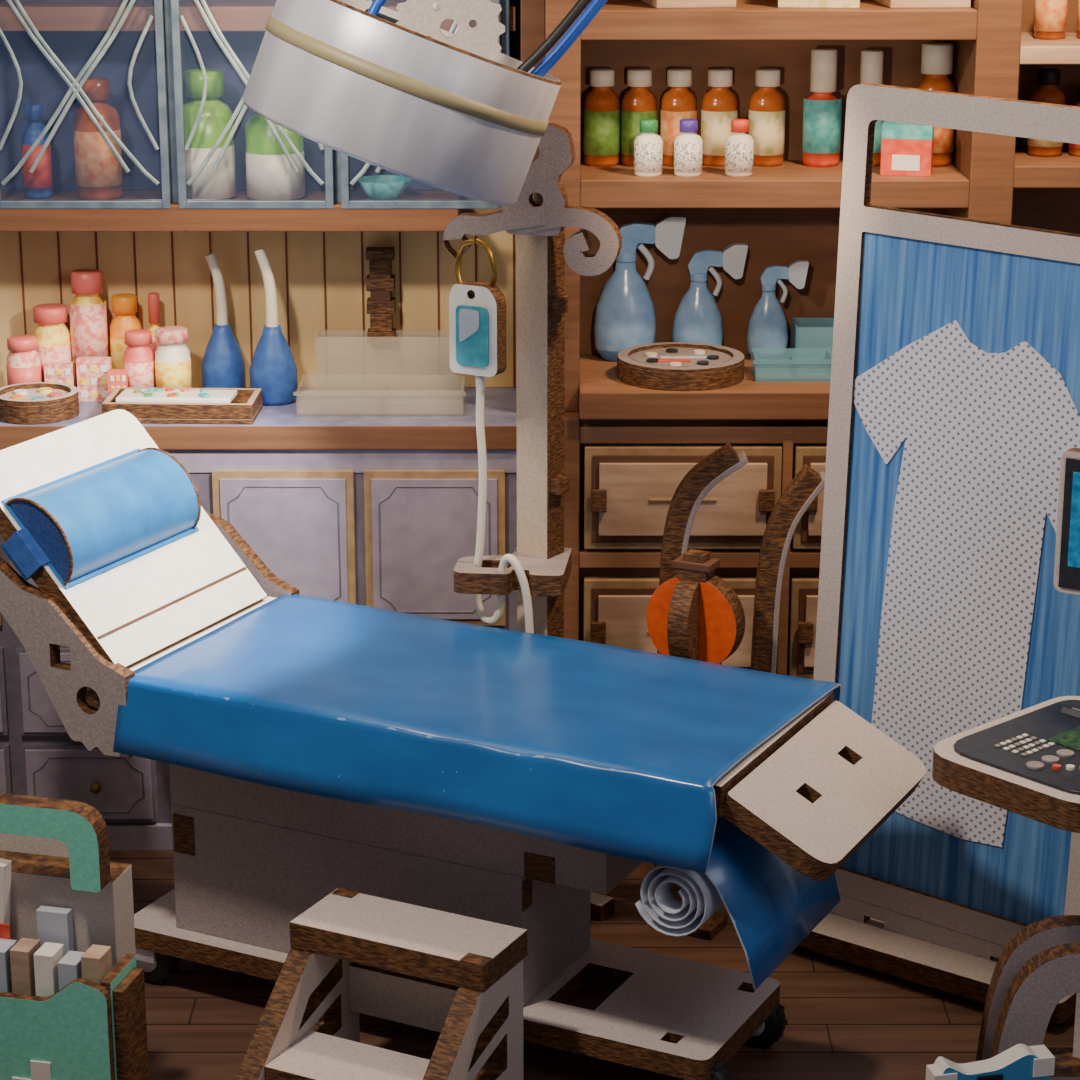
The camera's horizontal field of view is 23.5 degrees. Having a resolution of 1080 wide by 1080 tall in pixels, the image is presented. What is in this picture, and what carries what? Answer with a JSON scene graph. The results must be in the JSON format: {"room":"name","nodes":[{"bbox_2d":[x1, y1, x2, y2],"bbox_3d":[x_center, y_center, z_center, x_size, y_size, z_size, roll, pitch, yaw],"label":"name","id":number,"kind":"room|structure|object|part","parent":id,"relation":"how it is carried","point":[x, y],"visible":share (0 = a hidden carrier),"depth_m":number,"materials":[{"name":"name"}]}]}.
{"room":"examination room","nodes":[
{"label":"examination room","id":0,"kind":"room"},
{"bbox_2d":[0,0,520,387],"bbox_3d":[0.000,-0.805,9.595,6.000,3.675,0.060,0,16,0],"label":"wall","id":1,"kind":"structure","parent":0,"point":[518,2],"depth_m":9.45,"materials":[{"name":"paint"}]},
{"bbox_2d":[0,0,515,231],"bbox_3d":[-1.272,-1.759,9.080,2.376,1.314,0.380,0,16,0],"label":"glass display cabinet","id":2,"kind":"object","parent":1,"relation":"attached to","point":[145,49],"visible":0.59,"depth_m":9.08,"materials":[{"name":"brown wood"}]},
{"bbox_2d":[20,103,52,198],"bbox_3d":[-1.782,-1.376,9.191,0.106,0.330,0.106,0,16,0],"label":"medicine bottle","id":3,"kind":"object","parent":2,"relation":"in","point":[38,184],"visible":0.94,"depth_m":9.16,"materials":[{"name":"blue glass"}]},
{"bbox_3d":[-1.599,-1.715,8.915,0.618,1.161,0.038,0,16,0],"label":"glass door","id":4,"kind":"part","parent":2,"relation":"part of","materials":[{"name":"glass"}]},
{"bbox_2d":[73,77,122,199],"bbox_3d":[-1.560,-1.415,9.164,0.166,0.420,0.166,0,16,0],"label":"medicine bottle","id":5,"kind":"object","parent":2,"relation":"in","point":[99,175],"visible":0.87,"depth_m":9.11,"materials":[{"name":"orange glass"}]},
{"bbox_2d":[184,68,235,199],"bbox_3d":[-1.176,-1.429,9.160,0.196,0.450,0.196,0,16,0],"label":"apothecary jar","id":6,"kind":"object","parent":2,"relation":"in","point":[221,184],"visible":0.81,"depth_m":9.09,"materials":[{"name":"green glass"}]},
{"bbox_3d":[-0.990,-1.715,8.915,0.540,1.161,0.038,0,16,0],"label":"glass door","id":7,"kind":"part","parent":2,"relation":"part of","materials":[{"name":"glass"}]},
{"bbox_2d":[245,113,304,199],"bbox_3d":[-0.936,-1.403,9.168,0.208,0.396,0.208,0,16,0],"label":"apothecary jar","id":8,"kind":"object","parent":2,"relation":"in","point":[270,175],"visible":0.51,"depth_m":9.11,"materials":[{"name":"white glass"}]},
{"bbox_2d":[357,175,411,199],"bbox_3d":[-0.555,-1.247,9.220,0.204,0.066,0.204,0,16,0],"label":"bowl","id":9,"kind":"object","parent":2,"relation":"in","point":[376,187],"visible":0.92,"depth_m":9.17,"materials":[{"name":"teal ceramic"}]},
{"bbox_3d":[-0.415,-1.715,8.915,0.555,1.161,0.038,0,16,0],"label":"glass door","id":10,"kind":"part","parent":2,"relation":"part of","materials":[{"name":"glass"}]},
{"bbox_2d":[0,231,515,387],"bbox_3d":[-1.224,-0.863,9.494,2.472,0.639,0.102,0,16,0],"label":"beadboard","id":11,"kind":"object","parent":1,"relation":"attached to","point":[320,277],"depth_m":9.50,"materials":[{"name":"brown wood"}]},
{"bbox_3d":[-0.579,-0.892,9.470,0.102,0.342,0.074,0,16,0],"label":"wall bracket","id":12,"kind":"part","parent":11,"relation":"part of","materials":[{"name":"brown wood"}]},
{"bbox_2d":[242,0,607,205],"bbox_3d":[-0.331,-1.739,8.242,1.101,1.153,2.125,0,16,0],"label":"lamp","id":13,"kind":"object","parent":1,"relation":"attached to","point":[401,93],"visible":1,"depth_m":7.37,"materials":[{"name":"silver metal"}]},
{"bbox_3d":[-0.324,-1.502,7.627,0.447,0.347,0.283,0,16,0],"label":"gear plate","id":14,"kind":"part","parent":13,"relation":"part of","materials":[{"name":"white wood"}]},
{"bbox_3d":[-0.157,-1.611,7.671,0.753,0.613,0.324,0,16,0],"label":"support arm","id":15,"kind":"part","parent":13,"relation":"part of","materials":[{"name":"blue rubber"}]},
{"bbox_2d":[110,858,1074,1052],"bbox_3d":[0.000,1.500,8.279,6.000,0.001,3.906,0,16,0],"label":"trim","id":16,"kind":"structure","parent":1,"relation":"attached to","point":[947,1015],"depth_m":8.19,"materials":[{"name":"brown wood"}]},
{"bbox_2d":[109,851,1074,1079],"bbox_3d":[0.000,1.544,8.195,6.000,0.036,4.080,0,16,0],"label":"floor","id":17,"kind":"structure","parent":0,"point":[162,1066],"depth_m":8.20,"materials":[{"name":"brown wood"}]},
{"bbox_2d":[0,793,148,1079],"bbox_3d":[-1.481,1.211,7.476,0.732,1.011,0.402,4,17,13],"label":"first aid kit","id":18,"kind":"object","parent":17,"relation":"on","point":[73,1005],"visible":1,"depth_m":7.32,"materials":[{"name":"green cardboard"}]},
{"bbox_3d":[-1.532,0.874,7.373,0.636,0.306,0.072,4,17,13],"label":"carry handle","id":19,"kind":"part","parent":18,"relation":"part of","materials":[{"name":"green cardboard"}]},
{"bbox_2d":[0,388,516,850],"bbox_3d":[-1.264,0.291,9.543,2.391,1.602,0.657,0,16,0],"label":"base cabinet","id":20,"kind":"object","parent":17,"relation":"on","point":[368,497],"visible":0.3,"depth_m":9.16,"materials":[{"name":"grey paint"}]},
{"bbox_3d":[-2.160,0.551,9.320,0.480,0.330,0.081,0,16,0],"label":"drawer","id":21,"kind":"part","parent":20,"relation":"part of","materials":[{"name":"grey paint"}]},
{"bbox_3d":[-2.160,0.889,9.420,0.480,0.297,0.081,0,16,0],"label":"drawer","id":22,"kind":"part","parent":20,"relation":"part of","materials":[{"name":"grey paint"}]},
{"bbox_3d":[-1.635,0.030,9.187,0.480,0.570,0.039,0,16,0],"label":"door","id":23,"kind":"part","parent":20,"relation":"part of","materials":[{"name":"grey wood"}]},
{"bbox_3d":[-1.635,0.551,9.320,0.480,0.330,0.081,0,16,0],"label":"drawer","id":24,"kind":"part","parent":20,"relation":"part of","materials":[{"name":"grey paint"}]},
{"bbox_3d":[-1.635,0.889,9.420,0.480,0.297,0.081,0,16,0],"label":"drawer","id":25,"kind":"part","parent":20,"relation":"part of","materials":[{"name":"grey paint"}]},
{"bbox_2d":[0,388,516,449],"bbox_3d":[-1.264,-0.438,9.343,2.391,0.090,0.579,0,16,0],"label":"countertop","id":26,"kind":"structure","parent":20,"relation":"on","point":[275,427],"depth_m":9.08,"materials":[{"name":"brown wood"}]},
{"bbox_2d":[6,335,41,385],"bbox_3d":[-1.860,-0.615,9.370,0.124,0.234,0.124,0,16,0],"label":"pill bottle","id":27,"kind":"object","parent":26,"relation":"on","point":[23,365],"visible":0.72,"depth_m":9.32,"materials":[{"name":"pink plastic"}]},
{"bbox_2d":[0,382,78,424],"bbox_3d":[-1.782,-0.484,9.190,0.300,0.085,0.300,0,16,0],"label":"organizer","id":28,"kind":"object","parent":26,"relation":"on","point":[32,403],"visible":1,"depth_m":9.09,"materials":[{"name":"brown wood"}]},
{"bbox_2d":[33,303,71,381],"bbox_3d":[-1.776,-0.692,9.472,0.142,0.324,0.142,0,16,0],"label":"pill bottle","id":29,"kind":"object","parent":26,"relation":"on","point":[53,336],"visible":0.7,"depth_m":9.40,"materials":[{"name":"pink plastic"}]},
{"bbox_2d":[44,362,74,385],"bbox_3d":[-1.734,-0.571,9.391,0.102,0.138,0.051,0,16,0],"label":"carton","id":30,"kind":"object","parent":26,"relation":"on","point":[57,372],"visible":0.56,"depth_m":9.36,"materials":[{"name":"pink cardboard"}]},
{"bbox_2d":[69,269,108,387],"bbox_3d":[-1.641,-0.755,9.463,0.136,0.450,0.136,0,16,0],"label":"pill bottle","id":31,"kind":"object","parent":26,"relation":"on","point":[87,311],"visible":0.77,"depth_m":9.40,"materials":[{"name":"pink plastic"}]},
{"bbox_2d":[76,357,111,401],"bbox_3d":[-1.608,-0.580,9.388,0.120,0.156,0.051,0,16,0],"label":"carton","id":32,"kind":"object","parent":26,"relation":"on","point":[92,386],"visible":0.94,"depth_m":9.36,"materials":[{"name":"pink cardboard"}]},
{"bbox_2d":[107,369,127,395],"bbox_3d":[-1.515,-0.547,9.329,0.066,0.126,0.051,0,16,0],"label":"carton","id":33,"kind":"object","parent":26,"relation":"on","point":[115,377],"visible":0.66,"depth_m":9.30,"materials":[{"name":"pink cardboard"}]},
{"bbox_2d":[110,293,140,368],"bbox_3d":[-1.509,-0.715,9.484,0.118,0.360,0.118,0,16,0],"label":"pill bottle","id":34,"kind":"object","parent":26,"relation":"on","point":[124,305],"visible":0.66,"depth_m":9.42,"materials":[{"name":"orange plastic"}]},
{"bbox_2d":[124,329,155,387],"bbox_3d":[-1.446,-0.629,9.385,0.112,0.252,0.112,0,16,0],"label":"pill bottle","id":35,"kind":"object","parent":26,"relation":"on","point":[139,361],"visible":0.73,"depth_m":9.34,"materials":[{"name":"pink plastic"}]},
{"bbox_2d":[146,292,159,380],"bbox_3d":[-1.404,-0.721,9.495,0.088,0.366,0.088,0,16,0],"label":"dropper bottle","id":36,"kind":"object","parent":26,"relation":"on","point":[153,297],"visible":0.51,"depth_m":9.45,"materials":[{"name":"red plastic"}]},
{"bbox_2d":[155,326,191,387],"bbox_3d":[-1.323,-0.631,9.371,0.130,0.264,0.130,0,16,0],"label":"pill bottle","id":37,"kind":"object","parent":26,"relation":"on","point":[172,354],"visible":0.66,"depth_m":9.32,"materials":[{"name":"white plastic"}]},
{"bbox_2d":[102,387,262,423],"bbox_3d":[-1.260,-0.484,9.177,0.528,0.091,0.252,1,17,2],"label":"tray","id":38,"kind":"object","parent":26,"relation":"on","point":[149,405],"visible":0.96,"depth_m":9.07,"materials":[{"name":"brown wood"}]},
{"bbox_2d":[202,253,245,387],"bbox_3d":[-1.155,-0.786,9.444,0.159,0.520,0.159,0,16,0],"label":"syringe","id":39,"kind":"object","parent":26,"relation":"on","point":[223,363],"visible":0.85,"depth_m":9.42,"materials":[{"name":"blue rubber"}]},
{"bbox_2d":[250,248,297,405],"bbox_3d":[-0.960,-0.770,9.318,0.172,0.560,0.172,0,16,0],"label":"syringe","id":40,"kind":"object","parent":26,"relation":"on","point":[273,369],"visible":0.98,"depth_m":9.29,"materials":[{"name":"blue rubber"}]},
{"bbox_3d":[-0.901,0.030,9.187,0.495,0.570,0.039,0,16,0],"label":"door","id":41,"kind":"part","parent":20,"relation":"part of","materials":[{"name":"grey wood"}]},
{"bbox_3d":[-0.370,0.030,9.187,0.495,0.570,0.039,0,16,0],"label":"door","id":42,"kind":"part","parent":20,"relation":"part of","materials":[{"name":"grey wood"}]},
{"bbox_2d":[235,887,527,1079],"bbox_3d":[-0.509,1.464,7.378,0.642,0.582,0.837,8,18,26],"label":"step stool","id":43,"kind":"object","parent":17,"relation":"on","point":[352,953],"visible":1,"depth_m":7.49,"materials":[{"name":"white cardboard"}]},
{"bbox_3d":[-0.763,1.473,7.503,0.072,0.495,0.816,8,18,26],"label":"panel","id":44,"kind":"part","parent":43,"relation":"part of","materials":[{"name":"white cardboard"}]},
{"bbox_3d":[-0.266,1.545,7.260,0.072,0.495,0.816,8,18,26],"label":"panel","id":45,"kind":"part","parent":43,"relation":"part of","materials":[{"name":"white cardboard"}]},
{"bbox_2d":[0,409,925,1079],"bbox_3d":[-0.320,0.659,8.076,2.908,1.738,1.062,8,18,26],"label":"bed","id":46,"kind":"object","parent":17,"relation":"on","point":[313,747],"visible":0.98,"depth_m":7.88,"materials":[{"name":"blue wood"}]},
{"bbox_2d":[1,447,200,588],"bbox_3d":[-1.377,-0.091,8.380,0.259,0.275,0.870,8,18,26],"label":"pillow","id":47,"kind":"object","parent":46,"relation":"on","point":[90,517],"depth_m":8.23,"materials":[{"name":"blue plastic"}]},
{"bbox_3d":[-0.305,1.350,8.231,2.070,0.107,0.594,8,18,26],"label":"plate","id":48,"kind":"part","parent":46,"relation":"part of","materials":[{"name":"white cardboard"}]},
{"bbox_2d":[443,123,621,920],"bbox_3d":[-0.036,-0.040,8.702,0.557,2.714,0.494,-3,17,-10],"label":"stand","id":49,"kind":"object","parent":17,"relation":"on","point":[539,568],"visible":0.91,"depth_m":8.49,"materials":[{"name":"brown wood"}]},
{"bbox_2d":[646,549,744,939],"bbox_3d":[0.502,0.687,8.676,0.324,1.335,0.225,8,18,26],"label":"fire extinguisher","id":50,"kind":"object","parent":17,"relation":"on","point":[694,614],"visible":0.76,"depth_m":8.50,"materials":[{"name":"paint"}]},
{"bbox_2d":[654,442,824,866],"bbox_3d":[0.676,0.480,8.853,0.555,1.655,0.102,0,16,0],"label":"frame","id":51,"kind":"object","parent":17,"relation":"on","point":[789,509],"visible":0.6,"depth_m":8.66,"materials":[{"name":"brown wood"}]},
{"bbox_3d":[0.543,0.480,8.853,0.289,1.655,0.102,0,16,0],"label":"curved rail","id":52,"kind":"part","parent":51,"relation":"part of","materials":[{"name":"brown wood"}]},
{"bbox_3d":[0.835,0.516,8.863,0.238,1.581,0.102,0,16,0],"label":"curved rail","id":53,"kind":"part","parent":51,"relation":"part of","materials":[{"name":"brown wood"}]},
{"bbox_2d":[521,0,1079,678],"bbox_3d":[1.212,-0.649,9.277,2.556,3.555,0.633,0,16,0],"label":"wooden shelf unit","id":54,"kind":"object","parent":17,"relation":"on","point":[628,449],"visible":0.27,"depth_m":9.12,"materials":[{"name":"brown wood"}]},
{"bbox_2d":[583,68,619,166],"bbox_3d":[0.219,-1.498,9.215,0.130,0.336,0.130,0,16,0],"label":"medicine bottle","id":55,"kind":"object","parent":54,"relation":"in","point":[601,121],"visible":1,"depth_m":9.17,"materials":[{"name":"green glass"}]},
{"bbox_2d":[620,68,656,166],"bbox_3d":[0.351,-1.498,9.215,0.130,0.336,0.130,0,16,0],"label":"medicine bottle","id":56,"kind":"object","parent":54,"relation":"in","point":[638,103],"visible":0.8,"depth_m":9.16,"materials":[{"name":"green glass"}]},
{"bbox_2d":[594,215,685,361],"bbox_3d":[0.359,-0.910,9.408,0.328,0.527,0.137,0,16,0],"label":"spray bottle","id":57,"kind":"object","parent":54,"relation":"on","point":[625,311],"visible":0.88,"depth_m":9.37,"materials":[{"name":"blue plastic"}]},
{"bbox_2d":[634,119,662,176],"bbox_3d":[0.375,-1.358,8.993,0.100,0.192,0.100,0,16,0],"label":"vial","id":58,"kind":"object","parent":54,"relation":"in","point":[648,146],"visible":1,"depth_m":8.96,"materials":[{"name":"white plastic"}]},
{"bbox_3d":[0.501,0.321,9.278,0.690,0.375,0.084,0,16,0],"label":"drawer","id":59,"kind":"part","parent":54,"relation":"part of","materials":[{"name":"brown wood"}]},
{"bbox_2d":[660,68,696,166],"bbox_3d":[0.492,-1.498,9.215,0.130,0.336,0.130,0,16,0],"label":"medicine bottle","id":60,"kind":"object","parent":54,"relation":"in","point":[678,103],"visible":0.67,"depth_m":9.16,"materials":[{"name":"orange glass"}]},
{"bbox_2d":[617,342,744,390],"bbox_3d":[0.498,-0.616,9.201,0.450,0.080,0.450,0,16,0],"label":"tray","id":61,"kind":"object","parent":54,"relation":"on","point":[665,366],"visible":1,"depth_m":9.08,"materials":[{"name":"brown wood"}]},
{"bbox_3d":[0.501,-0.146,9.140,0.690,0.372,0.084,0,16,0],"label":"drawer","id":62,"kind":"part","parent":54,"relation":"part of","materials":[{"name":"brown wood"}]},
{"bbox_2d":[674,119,702,176],"bbox_3d":[0.513,-1.358,8.993,0.100,0.192,0.100,0,16,0],"label":"vial","id":63,"kind":"object","parent":54,"relation":"in","point":[688,146],"visible":1,"depth_m":8.96,"materials":[{"name":"white plastic"}]},
{"bbox_2d":[641,0,735,8],"bbox_3d":[0.510,-1.931,8.933,0.288,0.180,0.312,-2,17,-8],"label":"storage box","id":64,"kind":"object","parent":54,"relation":"in","point":[659,4],"visible":1,"depth_m":8.81,"materials":[{"name":"beige cardboard"}]},
{"bbox_2d":[579,354,831,419],"bbox_3d":[1.269,-0.550,9.295,2.262,0.100,0.612,0,16,0],"label":"countertop","id":65,"kind":"structure","parent":54,"relation":"on","point":[602,396],"depth_m":9.01,"materials":[{"name":"brown wood"}]},
{"bbox_2d":[672,243,747,345],"bbox_3d":[0.614,-0.862,9.422,0.268,0.425,0.112,0,16,0],"label":"spray bottle","id":66,"kind":"object","parent":54,"relation":"on","point":[697,318],"visible":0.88,"depth_m":9.39,"materials":[{"name":"blue plastic"}]},
{"bbox_2d":[701,68,737,166],"bbox_3d":[0.636,-1.498,9.215,0.130,0.336,0.130,0,16,0],"label":"medicine bottle","id":67,"kind":"object","parent":54,"relation":"in","point":[719,104],"visible":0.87,"depth_m":9.16,"materials":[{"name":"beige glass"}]},
{"bbox_2d":[725,119,753,176],"bbox_3d":[0.690,-1.358,8.993,0.100,0.192,0.100,0,16,0],"label":"vial","id":68,"kind":"object","parent":54,"relation":"in","point":[739,146],"visible":1,"depth_m":8.96,"materials":[{"name":"white plastic"}]},
{"bbox_2d":[748,68,784,166],"bbox_3d":[0.804,-1.498,9.215,0.130,0.336,0.130,0,16,0],"label":"medicine bottle","id":69,"kind":"object","parent":54,"relation":"in","point":[767,103],"visible":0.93,"depth_m":9.17,"materials":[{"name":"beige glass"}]},
{"bbox_2d":[747,260,808,360],"bbox_3d":[0.861,-0.832,9.431,0.216,0.364,0.090,0,16,0],"label":"spray bottle","id":70,"kind":"object","parent":54,"relation":"on","point":[767,335],"visible":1,"depth_m":9.41,"materials":[{"name":"blue plastic"}]},
{"bbox_3d":[1.236,0.321,9.278,0.684,0.375,0.084,0,16,0],"label":"drawer","id":71,"kind":"part","parent":54,"relation":"part of","materials":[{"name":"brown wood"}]},
{"bbox_3d":[1.236,-0.146,9.140,0.684,0.372,0.084,0,16,0],"label":"drawer","id":72,"kind":"part","parent":54,"relation":"part of","materials":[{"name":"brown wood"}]},
{"bbox_2d":[778,0,859,8],"bbox_3d":[0.960,-1.911,8.939,0.288,0.138,0.312,2,17,6],"label":"storage box","id":73,"kind":"object","parent":54,"relation":"in","point":[852,4],"visible":1,"depth_m":8.81,"materials":[{"name":"beige cardboard"}]},
{"bbox_2d":[802,48,841,167],"bbox_3d":[0.999,-1.530,9.193,0.136,0.408,0.136,0,16,0],"label":"dropper bottle","id":74,"kind":"object","parent":54,"relation":"on","point":[822,110],"visible":1,"depth_m":9.15,"materials":[{"name":"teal glass"}]},
{"bbox_3d":[1.269,-1.564,9.325,2.262,1.827,0.021,0,16,0],"label":"panel","id":75,"kind":"part","parent":54,"relation":"part of","materials":[{"name":"brown wood"}]},
{"bbox_2d":[860,49,883,165],"bbox_3d":[1.170,-1.531,9.208,0.118,0.402,0.118,0,16,0],"label":"medicine bottle","id":76,"kind":"object","parent":54,"relation":"on","point":[871,69],"visible":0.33,"depth_m":9.14,"materials":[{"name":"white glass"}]},
{"bbox_2d":[880,121,933,176],"bbox_3d":[1.275,-1.357,9.023,0.174,0.174,0.099,3,17,11],"label":"carton","id":77,"kind":"object","parent":54,"relation":"on","point":[906,149],"visible":0.94,"depth_m":8.98,"materials":[{"name":"red cardboard"}]},
{"bbox_2d":[874,0,970,7],"bbox_3d":[1.314,-1.946,8.929,0.288,0.210,0.312,-1,17,-4],"label":"storage box","id":78,"kind":"object","parent":54,"relation":"in","point":[889,3],"visible":1,"depth_m":8.81,"materials":[{"name":"white cardboard"}]},
{"bbox_2d":[917,42,954,166],"bbox_3d":[1.398,-1.540,9.196,0.142,0.426,0.142,0,16,0],"label":"medicine bottle","id":79,"kind":"object","parent":54,"relation":"in","point":[937,57],"visible":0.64,"depth_m":9.13,"materials":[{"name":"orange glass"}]},
{"bbox_2d":[1028,68,1064,156],"bbox_3d":[1.776,-1.498,9.108,0.124,0.300,0.124,0,16,0],"label":"medicine bottle","id":80,"kind":"object","parent":54,"relation":"in","point":[1048,78],"visible":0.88,"depth_m":9.06,"materials":[{"name":"orange glass"}]},
{"bbox_2d":[1034,0,1067,39],"bbox_3d":[1.770,-1.858,9.002,0.112,0.240,0.112,0,16,0],"label":"medicine bottle","id":81,"kind":"object","parent":54,"relation":"in","point":[1050,16],"visible":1,"depth_m":8.97,"materials":[{"name":"orange glass"}]},
{"bbox_2d":[1068,86,1079,156],"bbox_3d":[1.920,-1.470,9.117,0.124,0.240,0.124,0,16,0],"label":"medicine bottle","id":82,"kind":"object","parent":54,"relation":"in","point":[1074,149],"visible":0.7,"depth_m":9.10,"materials":[{"name":"orange glass"}]},
{"bbox_2d":[1077,0,1079,38],"bbox_3d":[1.920,-1.858,9.002,0.112,0.240,0.112,0,16,0],"label":"medicine bottle","id":83,"kind":"object","parent":54,"relation":"in","point":[1078,16],"visible":1,"depth_m":9.01,"materials":[{"name":"orange glass"}]},
{"bbox_2d":[796,83,1079,1023],"bbox_3d":[1.316,0.055,8.108,1.126,2.868,0.300,12,20,35],"label":"privacy screen","id":84,"kind":"object","parent":17,"relation":"on","point":[954,400],"visible":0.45,"depth_m":8.14,"materials":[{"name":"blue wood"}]},
{"bbox_3d":[1.287,1.358,8.517,1.053,0.072,0.300,12,20,35],"label":"board","id":85,"kind":"part","parent":84,"relation":"part of","materials":[{"name":"white cardboard"}]},
{"bbox_3d":[1.338,0.145,8.157,0.963,2.196,0.012,12,20,35],"label":"curtain panel","id":86,"kind":"part","parent":84,"relation":"part of","materials":[{"name":"blue fabric"}]},
{"bbox_2d":[926,1044,1054,1079],"bbox_3d":[1.237,1.606,7.196,0.348,0.413,0.081,-3,17,-12],"label":"thermometer","id":87,"kind":"object","parent":17,"relation":"on","point":[1020,1061],"visible":1,"depth_m":7.14,"materials":[{"name":"blue"}]},
{"bbox_2d":[932,448,1079,1079],"bbox_3d":[1.570,0.783,7.249,0.878,1.969,0.654,-15,22,-41],"label":"machine","id":88,"kind":"object","parent":17,"relation":"on","point":[1025,762],"visible":0.94,"depth_m":7.27,"materials":[{"name":"brown wood"}]},
{"bbox_2d":[1054,448,1079,594],"bbox_3d":[1.720,0.170,7.279,0.570,0.810,0.084,9,19,29],"label":"monitor","id":89,"kind":"object","parent":88,"relation":"on","point":[1067,549],"depth_m":7.31,"materials":[{"name":"white plastic"}]}
]}

